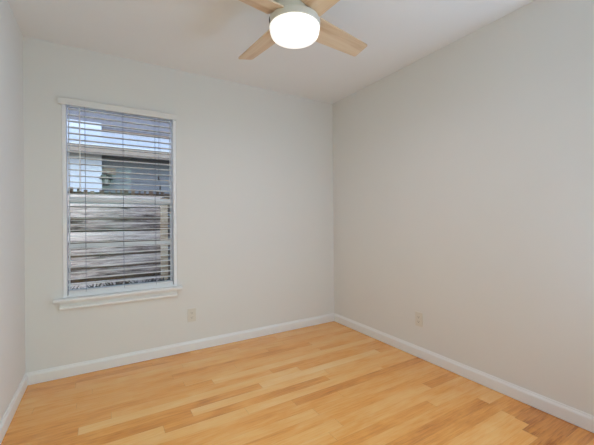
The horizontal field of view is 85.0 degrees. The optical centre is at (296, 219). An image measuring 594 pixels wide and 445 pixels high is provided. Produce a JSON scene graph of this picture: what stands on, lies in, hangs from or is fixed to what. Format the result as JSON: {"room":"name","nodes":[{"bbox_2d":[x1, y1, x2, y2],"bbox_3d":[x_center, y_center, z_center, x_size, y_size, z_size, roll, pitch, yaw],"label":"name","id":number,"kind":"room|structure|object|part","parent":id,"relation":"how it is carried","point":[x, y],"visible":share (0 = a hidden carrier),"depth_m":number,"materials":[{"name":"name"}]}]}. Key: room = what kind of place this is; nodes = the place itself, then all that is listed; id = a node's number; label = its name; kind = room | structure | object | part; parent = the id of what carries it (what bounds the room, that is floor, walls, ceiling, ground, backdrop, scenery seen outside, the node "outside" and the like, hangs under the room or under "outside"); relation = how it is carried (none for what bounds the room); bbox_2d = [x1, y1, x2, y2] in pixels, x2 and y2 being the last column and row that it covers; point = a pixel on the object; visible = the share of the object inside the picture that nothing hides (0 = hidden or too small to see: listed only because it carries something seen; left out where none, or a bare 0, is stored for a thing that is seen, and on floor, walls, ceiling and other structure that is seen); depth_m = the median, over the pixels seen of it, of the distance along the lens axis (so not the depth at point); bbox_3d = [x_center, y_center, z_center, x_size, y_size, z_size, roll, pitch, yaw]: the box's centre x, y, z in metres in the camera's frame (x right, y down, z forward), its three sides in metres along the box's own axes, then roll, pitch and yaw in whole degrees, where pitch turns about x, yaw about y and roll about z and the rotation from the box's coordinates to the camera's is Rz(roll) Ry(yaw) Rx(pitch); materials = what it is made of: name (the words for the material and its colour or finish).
{"room":"empty bedroom","nodes":[
{"label":"empty bedroom","id":0,"kind":"room"},
{"bbox_2d":[0,0,25,421],"bbox_3d":[-0.826,-0.072,0.314,0.150,2.440,4.450,0,0,-31],"label":"wall","id":1,"kind":"structure","parent":0,"point":[12,250],"depth_m":1.94,"materials":[{"name":"paint"}]},
{"bbox_2d":[0,374,27,444],"bbox_3d":[-1.127,1.106,0.994,0.013,0.085,2.937,0,0,-31],"label":"baseboard","id":2,"kind":"structure","parent":1,"relation":"attached to","point":[7,418],"depth_m":1.89,"materials":[{"name":"paint"}]},
{"bbox_2d":[23,36,333,372],"bbox_3d":[-0.785,-0.073,3.018,2.997,2.440,0.150,0,0,-31],"label":"wall","id":3,"kind":"structure","parent":0,"point":[254,165],"depth_m":2.90,"materials":[{"name":"paint"}]},
{"bbox_2d":[53,104,182,310],"bbox_3d":[-1.405,-0.120,2.610,0.889,1.553,0.195,0,0,-31],"label":"window","id":4,"kind":"structure","parent":3,"relation":"in","point":[68,302],"depth_m":2.55,"materials":[{"name":"plastic"}]},
{"bbox_2d":[58,97,175,294],"bbox_3d":[-1.393,-0.160,2.585,0.809,1.464,0.098,0,0,-31],"label":"blind","id":5,"kind":"object","parent":4,"relation":"attached to","point":[81,104],"visible":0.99,"depth_m":2.58,"materials":[{"name":"plastic"}]},
{"bbox_3d":[-1.617,-0.156,2.477,0.002,1.400,0.053,0,0,-31],"label":"ladder cord","id":6,"kind":"part","parent":5,"relation":"part of","materials":[{"name":"white fabric"}]},
{"bbox_3d":[-1.389,0.562,2.610,0.734,0.020,0.046,0,0,-31],"label":"rail","id":7,"kind":"part","parent":5,"relation":"part of","materials":[{"name":"plastic"}]},
{"bbox_3d":[-1.397,-0.158,2.609,0.002,1.400,0.053,0,0,-31],"label":"ladder cord","id":8,"kind":"part","parent":5,"relation":"part of","materials":[{"name":"white fabric"}]},
{"bbox_3d":[-1.194,-0.159,2.730,0.002,1.400,0.053,0,0,-31],"label":"ladder cord","id":9,"kind":"part","parent":5,"relation":"part of","materials":[{"name":"white fabric"}]},
{"bbox_3d":[-1.399,0.584,2.610,0.889,0.023,0.195,0,0,-31],"label":"sill","id":10,"kind":"part","parent":4,"relation":"part of","materials":[{"name":"paint"}]},
{"bbox_3d":[-1.428,-0.511,2.658,0.736,0.746,0.012,0,0,-31],"label":"sash","id":11,"kind":"part","parent":4,"relation":"part of","materials":[{"name":"glass"}]},
{"bbox_3d":[-1.413,0.192,2.643,0.736,0.734,0.020,0,0,-31],"label":"sash","id":12,"kind":"part","parent":4,"relation":"part of","materials":[{"name":"plastic"}]},
{"bbox_3d":[-1.427,0.205,2.668,0.736,0.705,0.008,0,0,-31],"label":"screen frame","id":13,"kind":"part","parent":4,"relation":"part of","materials":[{"name":"plastic"}]},
{"bbox_2d":[25,313,334,384],"bbox_3d":[-0.734,1.102,2.949,2.697,0.085,0.013,0,0,-31],"label":"baseboard","id":14,"kind":"structure","parent":3,"relation":"attached to","point":[45,375],"depth_m":2.71,"materials":[{"name":"paint"}]},
{"bbox_2d":[188,308,195,321],"bbox_3d":[-0.922,0.836,2.840,0.070,0.115,0.008,0,0,-31],"label":"wall outlet","id":15,"kind":"object","parent":3,"relation":"attached to","point":[191,312],"visible":1,"depth_m":2.84,"materials":[{"name":"beige plastic"}]},
{"bbox_2d":[7,0,534,103],"bbox_3d":[0.377,-1.363,1.058,2.997,0.120,4.720,0,0,-31],"label":"ceiling","id":16,"kind":"structure","parent":0,"point":[208,38],"depth_m":2.25,"materials":[{"name":"paint"}]},
{"bbox_2d":[238,0,366,59],"bbox_3d":[-0.014,-1.136,1.739,0.831,0.326,0.831,0,0,7],"label":"ceiling fan","id":17,"kind":"object","parent":16,"relation":"hanging from","point":[293,24],"visible":1,"depth_m":1.69,"materials":[{"name":"wood"}]},
{"bbox_3d":[-0.217,-1.075,1.999,0.148,0.007,0.418,-19,11,-37],"label":"blade","id":18,"kind":"part","parent":17,"relation":"part of","materials":[{"name":"brown wood"}]},
{"bbox_3d":[-0.274,-1.074,1.534,0.418,0.007,0.148,0,14,-38],"label":"blade","id":19,"kind":"part","parent":17,"relation":"part of","materials":[{"name":"brown wood"}]},
{"bbox_3d":[-0.013,-1.002,1.739,0.268,0.056,0.268,0,0,-31],"label":"lamp shade","id":20,"kind":"part","parent":17,"relation":"part of","materials":[{"name":"white glass"}]},
{"bbox_3d":[0.191,-1.078,1.478,0.148,0.007,0.418,18,-11,-37],"label":"blade","id":21,"kind":"part","parent":17,"relation":"part of","materials":[{"name":"brown wood"}]},
{"bbox_3d":[0.247,-1.078,1.943,0.418,0.007,0.148,0,-14,-38],"label":"blade","id":22,"kind":"part","parent":17,"relation":"part of","materials":[{"name":"brown wood"}]},
{"bbox_2d":[1,321,593,444],"bbox_3d":[0.437,1.137,0.994,2.697,0.001,4.570,0,0,-31],"label":"floor","id":23,"kind":"structure","parent":0,"point":[330,383],"depth_m":2.02,"materials":[{"name":"brown wood"}]},
{"bbox_2d":[333,0,593,415],"bbox_3d":[1.263,-0.090,2.368,0.150,2.440,3.070,0,0,-31],"label":"wall","id":24,"kind":"structure","parent":0,"point":[463,175],"depth_m":2.19,"materials":[{"name":"paint"}]},
{"bbox_2d":[415,311,422,326],"bbox_3d":[1.001,0.818,2.664,0.008,0.115,0.070,0,0,-31],"label":"wall outlet","id":25,"kind":"object","parent":24,"relation":"attached to","point":[418,316],"visible":1,"depth_m":2.66,"materials":[{"name":"beige plastic"}]},
{"bbox_2d":[334,314,593,432],"bbox_3d":[1.175,1.086,2.372,0.013,0.085,2.937,0,0,-31],"label":"baseboard","id":26,"kind":"structure","parent":24,"relation":"attached to","point":[574,416],"depth_m":2.19,"materials":[{"name":"paint"}]},
{"label":"outside","id":27,"kind":"structure","parent":0,"visible":0},
{"bbox_3d":[-2.958,0.976,6.957,15.000,0.180,8.850,0,0,-31],"label":"ground","id":28,"kind":"structure","parent":27,"visible":0},
{"bbox_2d":[68,188,169,288],"bbox_3d":[-2.292,0.289,3.887,7.998,1.343,0.161,0,0,-31],"label":"fence","id":29,"kind":"object","parent":28,"relation":"on","point":[94,221],"visible":0.28,"depth_m":3.96,"materials":[{"name":"grey wood"}]},
{"bbox_3d":[-3.768,0.295,3.079,4.631,1.020,0.031,0,0,-31],"label":"backing panel","id":30,"kind":"part","parent":29,"relation":"part of","materials":[{"name":"grey wood"}]},
{"bbox_3d":[-1.714,0.300,4.184,0.080,1.150,0.077,0,0,-31],"label":"post","id":31,"kind":"part","parent":29,"relation":"part of","materials":[{"name":"beige wood"}]},
{"bbox_3d":[-0.313,0.293,5.124,3.331,1.304,0.031,0,0,-31],"label":"board panel","id":32,"kind":"part","parent":29,"relation":"part of","materials":[{"name":"grey wood"}]},
{"bbox_2d":[67,106,170,259],"bbox_3d":[-3.342,-1.346,8.540,12.800,4.470,5.360,0,0,-31],"label":"neighboring house","id":33,"kind":"structure","parent":28,"relation":"on","point":[71,136],"depth_m":6.09,"materials":[{"name":"stone"}]},
{"bbox_3d":[-5.426,-0.124,4.688,4.450,2.060,0.220,0,0,-31],"label":"pale wall panel","id":34,"kind":"part","parent":33,"relation":"part of","materials":[{"name":"white paint"}]},
{"bbox_2d":[99,167,115,185],"bbox_3d":[-3.374,-0.778,5.779,0.260,0.325,0.220,0,0,-31],"label":"wall lantern","id":35,"kind":"object","parent":33,"relation":"attached to","point":[105,174],"visible":0.84,"depth_m":5.81,"materials":[{"name":"beige paint"}]},
{"bbox_3d":[-3.392,-0.771,5.769,0.220,0.100,0.220,0,0,-31],"label":"lamp shade","id":36,"kind":"part","parent":35,"relation":"part of","materials":[{"name":"black metal"}]},
{"bbox_2d":[71,275,169,289],"bbox_3d":[-1.962,0.777,3.619,2.747,0.200,0.478,0,0,-31],"label":"weeds","id":37,"kind":"object","parent":28,"relation":"on","point":[152,279],"visible":0.03,"depth_m":3.69,"materials":[{"name":"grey plant"}]}
]}

